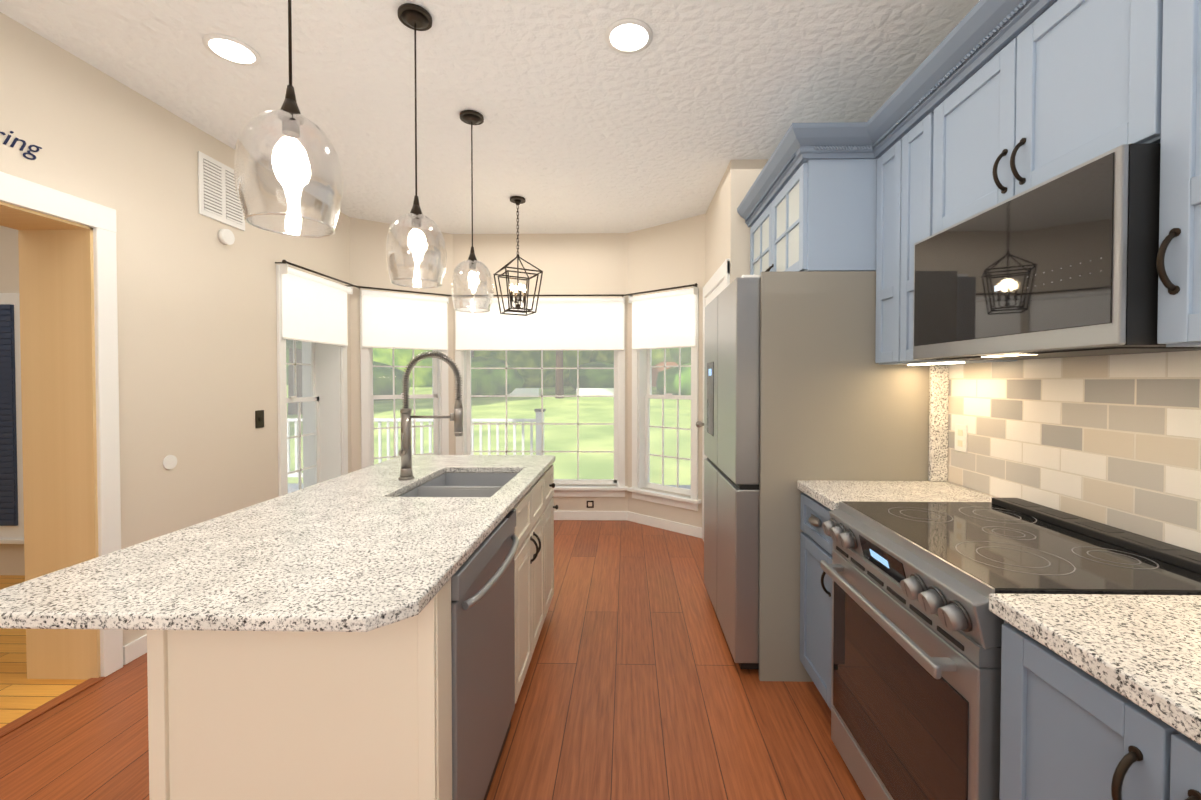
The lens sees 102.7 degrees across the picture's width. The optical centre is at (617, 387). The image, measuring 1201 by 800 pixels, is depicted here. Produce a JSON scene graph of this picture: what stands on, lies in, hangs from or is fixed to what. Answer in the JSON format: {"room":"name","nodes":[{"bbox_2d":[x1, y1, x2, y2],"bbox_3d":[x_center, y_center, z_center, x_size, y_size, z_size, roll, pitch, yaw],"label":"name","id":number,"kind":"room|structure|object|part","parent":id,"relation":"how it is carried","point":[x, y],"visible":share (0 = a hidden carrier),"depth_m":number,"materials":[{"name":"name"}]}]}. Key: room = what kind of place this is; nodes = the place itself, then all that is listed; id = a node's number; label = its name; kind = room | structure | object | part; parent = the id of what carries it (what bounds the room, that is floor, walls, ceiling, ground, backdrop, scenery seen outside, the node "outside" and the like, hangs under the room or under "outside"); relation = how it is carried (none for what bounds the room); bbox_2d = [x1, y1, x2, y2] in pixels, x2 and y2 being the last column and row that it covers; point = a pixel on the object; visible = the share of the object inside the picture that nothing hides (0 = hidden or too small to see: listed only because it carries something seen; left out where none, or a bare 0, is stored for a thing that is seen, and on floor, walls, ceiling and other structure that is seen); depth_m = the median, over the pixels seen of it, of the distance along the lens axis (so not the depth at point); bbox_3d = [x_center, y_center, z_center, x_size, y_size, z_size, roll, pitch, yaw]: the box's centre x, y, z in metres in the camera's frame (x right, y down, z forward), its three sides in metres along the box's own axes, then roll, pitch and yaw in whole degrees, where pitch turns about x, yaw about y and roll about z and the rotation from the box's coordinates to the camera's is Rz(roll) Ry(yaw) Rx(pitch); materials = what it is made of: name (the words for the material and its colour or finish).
{"room":"kitchen","nodes":[
{"label":"kitchen","id":0,"kind":"room"},
{"bbox_2d":[0,226,24,574],"bbox_3d":[-4.313,-0.031,3.405,3.290,2.980,0.150,0,1,1],"label":"wall","id":1,"kind":"structure","parent":0,"point":[12,559],"depth_m":3.31,"materials":[{"name":"beige paint"}]},
{"bbox_2d":[0,293,23,543],"bbox_3d":[-4.530,0.211,3.307,0.980,1.720,0.059,0,1,1],"label":"window","id":2,"kind":"structure","parent":1,"relation":"in","point":[11,499],"depth_m":3.29,"materials":[{"name":"white"}]},
{"bbox_2d":[276,265,701,537],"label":"window","id":3,"kind":"structure","parent":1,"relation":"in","point":[323,399],"depth_m":4.49,"materials":[{"name":"white"}]},
{"bbox_2d":[279,264,352,346],"bbox_3d":[-2.293,-0.599,3.698,0.053,0.512,0.790,0,1,1],"label":"roller blind","id":4,"kind":"object","parent":3,"relation":"attached to","point":[314,309],"visible":0.98,"depth_m":3.63,"materials":[{"name":"white fabric"}]},
{"bbox_2d":[361,288,448,349],"bbox_3d":[-1.931,-0.610,4.393,0.740,0.512,0.053,-1,1,-34],"label":"roller blind","id":5,"kind":"object","parent":3,"relation":"attached to","point":[390,320],"visible":0.98,"depth_m":4.39,"materials":[{"name":"white fabric"}]},
{"bbox_2d":[454,296,624,350],"bbox_3d":[-0.755,-0.614,4.605,1.640,0.512,0.053,0,1,1],"label":"roller blind","id":6,"kind":"object","parent":3,"relation":"attached to","point":[573,324],"visible":0.92,"depth_m":4.62,"materials":[{"name":"white fabric"}]},
{"bbox_2d":[629,286,696,349],"bbox_3d":[0.391,-0.609,4.328,0.710,0.512,0.053,1,1,40],"label":"roller blind","id":7,"kind":"object","parent":3,"relation":"attached to","point":[663,320],"visible":1,"depth_m":4.32,"materials":[{"name":"white fabric"}]},
{"bbox_2d":[0,12,351,645],"bbox_3d":[-2.545,0.001,1.421,0.320,2.980,5.750,0,1,1],"label":"wall","id":8,"kind":"structure","parent":0,"point":[197,334],"depth_m":2.53,"materials":[{"name":"beige paint"}]},
{"bbox_2d":[0,131,41,159],"bbox_3d":[-2.375,-0.963,1.780,0.001,0.091,0.393,0,1,1],"label":"sign","id":9,"kind":"object","parent":8,"relation":"attached to","point":[22,146],"visible":1,"depth_m":1.91,"materials":[{"name":"blue"}]},
{"bbox_2d":[0,171,146,737],"bbox_3d":[-2.532,0.260,1.475,0.355,2.160,5.450,0,1,1],"label":"door frame","id":10,"kind":"structure","parent":8,"relation":"attached to","point":[69,366],"depth_m":2.17,"materials":[{"name":"white painted wood"},{"name":"birch"}]},
{"bbox_2d":[163,455,176,468],"bbox_3d":[-2.361,0.393,2.529,0.005,0.076,0.076,0,1,1],"label":"cover plate","id":11,"kind":"object","parent":8,"relation":"attached to","point":[169,461],"visible":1,"depth_m":2.53,"materials":[{"name":"white plastic"}]},
{"bbox_2d":[198,151,244,230],"bbox_3d":[-2.349,-1.157,2.855,0.015,0.350,0.320,0,1,1],"label":"air vent","id":12,"kind":"object","parent":8,"relation":"in","point":[218,200],"visible":0.79,"depth_m":2.81,"materials":[{"name":"white plastic"}]},
{"bbox_2d":[217,229,234,244],"bbox_3d":[-2.342,-0.902,2.869,0.029,0.090,0.090,0,1,1],"label":"smoke detector","id":13,"kind":"object","parent":8,"relation":"attached to","point":[226,237],"visible":0.9,"depth_m":2.85,"materials":[{"name":"white plastic"}]},
{"bbox_2d":[255,410,263,427],"bbox_3d":[-2.346,0.206,3.146,0.011,0.115,0.070,0,1,1],"label":"light switch","id":14,"kind":"object","parent":8,"relation":"attached to","point":[259,418],"visible":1,"depth_m":3.14,"materials":[{"name":"brown plastic"}]},
{"bbox_2d":[349,217,453,471],"bbox_3d":[-1.984,-0.048,4.522,0.947,2.980,0.160,-1,1,-34],"label":"wall","id":15,"kind":"structure","parent":0,"point":[368,265],"depth_m":4.29,"materials":[{"name":"beige paint"}]},
{"bbox_2d":[0,520,865,799],"bbox_3d":[-2.180,1.366,1.736,7.680,0.060,6.350,0,1,1],"label":"floor","id":16,"kind":"structure","parent":0,"point":[639,683],"depth_m":1.97,"materials":[{"name":"brown wood"}]},
{"bbox_2d":[147,459,557,799],"bbox_3d":[-0.711,0.891,1.986,0.743,0.882,1.740,0,1,1],"label":"kitchen island","id":17,"kind":"object","parent":16,"relation":"on","point":[426,713],"depth_m":1.13,"materials":[{"name":"painted wood"},{"name":"oil rubbed bronze"}]},
{"bbox_2d":[0,455,555,634],"bbox_3d":[-0.849,0.435,1.899,0.920,0.032,1.964,0,1,1],"label":"island countertop","id":18,"kind":"structure","parent":17,"relation":"on","point":[352,553],"depth_m":1.16,"materials":[{"name":"white stone"}]},
{"bbox_2d":[396,351,462,478],"bbox_3d":[-0.848,0.124,2.159,0.292,0.582,0.094,0,1,1],"label":"faucet","id":19,"kind":"object","parent":18,"relation":"on","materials":[{"name":"silver metal"}]},
{"bbox_2d":[404,471,511,494],"bbox_3d":[-0.693,0.545,2.168,0.423,0.220,0.639,0,1,1],"label":"sink","id":20,"kind":"object","parent":18,"relation":"in","point":[452,482],"depth_m":2.48,"materials":[{"name":"silver metal"}]},
{"bbox_2d":[451,509,518,799],"bbox_3d":[-0.386,0.887,1.527,0.076,0.844,0.625,0,1,1],"label":"dishwasher","id":21,"kind":"object","parent":17,"relation":"in","point":[482,588],"depth_m":1.42,"materials":[{"name":"silver metal"}]},
{"bbox_2d":[704,275,760,668],"bbox_3d":[1.003,0.400,2.626,0.920,1.843,0.890,0,1,1],"label":"fridge","id":22,"kind":"object","parent":16,"relation":"on","point":[731,442],"visible":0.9,"depth_m":2.21,"materials":[{"name":"silver metal"}]},
{"bbox_2d":[750,159,929,681],"bbox_3d":[1.062,0.149,2.620,0.819,2.345,0.949,0,1,1],"label":"tall cabinet","id":23,"kind":"object","parent":16,"relation":"on","point":[837,403],"visible":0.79,"depth_m":2.15,"materials":[{"name":"beige painted wood"}]},
{"bbox_2d":[797,365,1200,799],"bbox_3d":[1.087,0.641,0.434,0.682,1.430,3.433,0,1,1],"label":"base cabinet","id":24,"kind":"object","parent":16,"relation":"on","point":[1100,696],"visible":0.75,"depth_m":0.88,"materials":[{"name":"blue"}]},
{"bbox_2d":[821,498,1200,799],"bbox_3d":[1.075,0.871,1.391,0.718,0.941,0.738,0,1,1],"label":"range","id":25,"kind":"object","parent":16,"relation":"on","point":[916,670],"visible":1,"depth_m":1.26,"materials":[{"name":"silver metal"}]},
{"bbox_3d":[0.791,0.500,1.391,0.112,0.112,0.736,0,1,1],"label":"control panel","id":26,"kind":"part","parent":25,"relation":"part of","materials":[{"name":"silver metal"}]},
{"bbox_2d":[0,0,979,233],"bbox_3d":[-0.535,-1.503,1.660,4.390,0.120,6.350,0,1,1],"label":"ceiling","id":27,"kind":"structure","parent":0,"point":[583,127],"depth_m":2.29,"materials":[{"name":"white paint"}]},
{"bbox_2d":[202,33,260,65],"bbox_3d":[-1.653,-1.444,2.057,0.196,0.008,0.196,0,1,1],"label":"recessed light","id":28,"kind":"object","parent":27,"relation":"in","point":[230,49],"visible":1,"depth_m":2.05,"materials":[{"name":"white plastic"}]},
{"bbox_2d":[234,0,343,237],"bbox_3d":[-0.799,-0.913,1.168,0.219,1.037,0.227,0,1,1],"label":"glass pendant light","id":29,"kind":"object","parent":27,"relation":"hanging from","point":[292,119],"visible":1,"depth_m":1.16,"materials":[{"name":"clear glass"}]},
{"bbox_2d":[386,3,446,287],"bbox_3d":[-0.786,-0.924,1.868,0.219,1.037,0.227,0,1,1],"label":"glass pendant light","id":30,"kind":"object","parent":27,"relation":"hanging from","point":[415,17],"visible":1,"depth_m":1.85,"materials":[{"name":"clear glass"}]},
{"bbox_2d":[451,110,493,312],"bbox_3d":[-0.782,-0.935,2.578,0.219,1.037,0.227,0,1,1],"label":"glass pendant light","id":31,"kind":"object","parent":27,"relation":"hanging from","point":[471,117],"visible":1,"depth_m":2.56,"materials":[{"name":"clear glass"}]},
{"bbox_2d":[493,196,542,315],"bbox_3d":[-0.781,-1.026,3.748,0.302,0.892,0.302,-1,1,-31],"label":"pendant lantern","id":32,"kind":"object","parent":27,"relation":"hanging from","point":[518,200],"visible":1,"depth_m":3.74,"materials":[{"name":"brown metal"}]},
{"bbox_2d":[605,18,652,53],"bbox_3d":[0.046,-1.443,1.975,0.196,0.008,0.196,0,1,1],"label":"recessed light","id":33,"kind":"object","parent":27,"relation":"in","point":[628,36],"visible":1,"depth_m":1.97,"materials":[{"name":"white plastic"}]},
{"bbox_2d":[453,233,627,510],"bbox_3d":[-0.752,-0.051,4.743,1.840,2.980,0.160,0,1,1],"label":"wall","id":34,"kind":"structure","parent":0,"point":[581,263],"depth_m":4.64,"materials":[{"name":"beige paint"}]},
{"bbox_2d":[275,260,697,296],"bbox_3d":[-0.826,-0.867,3.933,3.020,0.028,1.433,0,1,1],"label":"curtain rod","id":35,"kind":"object","parent":34,"relation":"attached to","point":[359,287],"visible":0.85,"depth_m":4.32,"materials":[{"name":"brown metal"}]},
{"bbox_2d":[587,501,593,507],"bbox_3d":[-0.269,1.135,4.667,0.070,0.070,0.008,0,1,1],"label":"outlet","id":36,"kind":"object","parent":34,"relation":"attached to","point":[590,504],"visible":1,"depth_m":4.67,"materials":[{"name":"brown plastic"}]},
{"bbox_2d":[628,214,704,527],"bbox_3d":[0.472,-0.047,4.437,0.986,2.980,0.160,1,1,40],"label":"wall","id":37,"kind":"structure","parent":0,"point":[667,255],"depth_m":4.34,"materials":[{"name":"beige paint"}]},
{"bbox_2d":[705,159,755,283],"bbox_3d":[0.817,-0.034,3.603,0.160,2.980,1.000,0,1,1],"label":"wall","id":38,"kind":"structure","parent":0,"point":[727,232],"depth_m":3.09,"materials":[{"name":"beige paint"}]},
{"bbox_2d":[696,259,729,540],"bbox_3d":[0.685,0.231,3.610,0.103,2.150,1.000,0,1,1],"label":"door frame","id":39,"kind":"structure","parent":38,"relation":"attached to","point":[717,283],"depth_m":3.87,"materials":[{"name":"white wood"}]},
{"bbox_2d":[756,159,768,177],"bbox_3d":[1.268,-0.027,3.174,0.760,2.980,0.160,0,1,1],"label":"wall","id":40,"kind":"structure","parent":0,"point":[760,164],"depth_m":3.08,"materials":[{"name":"beige paint"}]},
{"bbox_3d":[1.524,0.010,0.799,0.160,2.980,4.580,0,1,1],"label":"wall","id":41,"kind":"structure","parent":0,"visible":0},
{"bbox_2d":[875,260,894,364],"bbox_3d":[1.301,-0.321,2.035,0.319,0.441,0.193,0,1,1],"label":"upper cabinet","id":42,"kind":"object","parent":41,"relation":"attached to","point":[885,274],"depth_m":2.06,"materials":[{"name":"blue wood"}]},
{"bbox_2d":[876,144,894,267],"bbox_3d":[1.301,-0.778,2.028,0.319,0.473,0.193,0,1,1],"label":"upper cabinet","id":43,"kind":"object","parent":41,"relation":"attached to","point":[885,223],"depth_m":2.06,"materials":[{"name":"blue wood"}]},
{"bbox_2d":[895,120,922,255],"bbox_3d":[1.297,-0.774,1.802,0.319,0.473,0.258,0,1,1],"label":"upper cabinet","id":44,"kind":"object","parent":41,"relation":"attached to","point":[909,149],"depth_m":1.88,"materials":[{"name":"blue wood"}]},
{"bbox_2d":[895,252,1016,365],"bbox_3d":[1.298,-0.318,1.842,0.319,0.441,0.193,0,1,1],"label":"upper cabinet","id":45,"kind":"object","parent":41,"relation":"attached to","point":[904,265],"depth_m":1.90,"materials":[{"name":"blue wood"}]},
{"bbox_2d":[923,0,1114,238],"bbox_3d":[1.289,-0.767,1.364,0.319,0.473,0.745,0,1,1],"label":"upper cabinet","id":46,"kind":"object","parent":41,"relation":"attached to","point":[1058,87],"depth_m":1.32,"materials":[{"name":"blue wood"}]},
{"bbox_2d":[737,0,1057,226],"bbox_3d":[1.081,-1.054,0.882,0.716,0.119,4.382,0,1,1],"label":"crown molding","id":47,"kind":"structure","parent":46,"relation":"attached to","point":[982,33],"depth_m":1.81,"materials":[{"name":"blue"}]},
{"bbox_2d":[913,143,1200,359],"bbox_3d":[1.251,-0.304,1.370,0.383,0.426,0.732,0,1,1],"label":"over-the-range microwave","id":48,"kind":"object","parent":46,"relation":"attached to","point":[1061,265],"visible":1,"depth_m":1.17,"materials":[{"name":"silver metal"}]},
{"bbox_2d":[948,350,1200,552],"bbox_3d":[1.432,0.180,0.411,0.008,0.526,3.455,0,1,1],"label":"tile backsplash","id":49,"kind":"structure","parent":41,"relation":"attached to","point":[1113,440],"depth_m":1.46,"materials":[{"name":"beige tile"}]},
{"bbox_2d":[955,424,967,452],"bbox_3d":[1.455,0.214,2.034,0.008,0.115,0.072,0,1,1],"label":"outlet","id":50,"kind":"object","parent":49,"relation":"attached to","point":[960,437],"visible":1,"depth_m":2.03,"materials":[{"name":"white plastic"}]},
{"bbox_2d":[1115,0,1200,147],"bbox_3d":[1.278,-0.759,0.797,0.319,0.473,0.508,0,1,1],"label":"upper cabinet","id":51,"kind":"object","parent":41,"relation":"attached to","point":[1158,42],"depth_m":1.00,"materials":[{"name":"blue wood"}]},
{"bbox_2d":[1151,120,1200,346],"bbox_3d":[1.277,-0.301,0.772,0.319,0.441,0.443,0,1,1],"label":"upper cabinet","id":52,"kind":"object","parent":41,"relation":"attached to","point":[1178,259],"depth_m":0.96,"materials":[{"name":"blue wood"}]},
{"label":"outside","id":53,"kind":"structure","parent":0,"visible":0},
{"bbox_2d":[286,385,690,484],"bbox_3d":[0.576,-1.045,33.164,120.000,5.012,126.368,0,1,1],"label":"lawn","id":54,"kind":"structure","parent":53,"point":[597,443],"depth_m":14.03,"materials":[{"name":"green plant"}]},
{"bbox_2d":[286,339,302,414],"bbox_3d":[-12.595,-4.591,18.481,8.059,11.262,7.601,0,1,1],"label":"tree","id":55,"kind":"object","parent":54,"relation":"on","point":[299,351],"depth_m":18.00,"materials":[{"name":"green plant"}]},
{"bbox_2d":[373,356,690,400],"bbox_3d":[-0.527,-0.273,24.496,28.134,2.849,11.990,0,1,1],"label":"shrubs","id":56,"kind":"object","parent":54,"relation":"on","point":[485,360],"depth_m":25.14,"materials":[{"name":"green plant"}]},
{"bbox_2d":[555,351,563,397],"bbox_3d":[-3.233,-5.049,24.531,8.456,11.271,7.272,0,1,1],"label":"tree","id":57,"kind":"object","parent":54,"relation":"on","point":[559,372],"depth_m":24.38,"materials":[{"name":"brown plant"}]},
{"bbox_2d":[507,362,677,394],"bbox_3d":[2.818,-1.144,19.507,43.000,5.600,27.150,0,1,1],"label":"houses","id":58,"kind":"structure","parent":54,"relation":"on","point":[582,392],"depth_m":25.30,"materials":[{"name":"white"}]},
{"bbox_2d":[286,347,690,387],"bbox_3d":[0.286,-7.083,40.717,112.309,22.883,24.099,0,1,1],"label":"tree","id":59,"kind":"object","parent":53,"point":[496,355],"depth_m":32.14,"materials":[{"name":"green plant"}]},
{"bbox_2d":[288,483,690,492],"bbox_3d":[-2.857,1.388,5.075,12.200,0.070,3.100,0,1,1],"label":"deck","id":60,"kind":"object","parent":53,"point":[297,485],"depth_m":6.46,"materials":[{"name":"grey wood"}]},
{"bbox_2d":[287,409,545,476],"bbox_3d":[-4.956,0.808,6.556,7.945,1.045,0.130,0,1,1],"label":"deck railing","id":61,"kind":"object","parent":60,"relation":"on","point":[538,432],"depth_m":6.49,"materials":[{"name":"white painted wood"}]}
]}

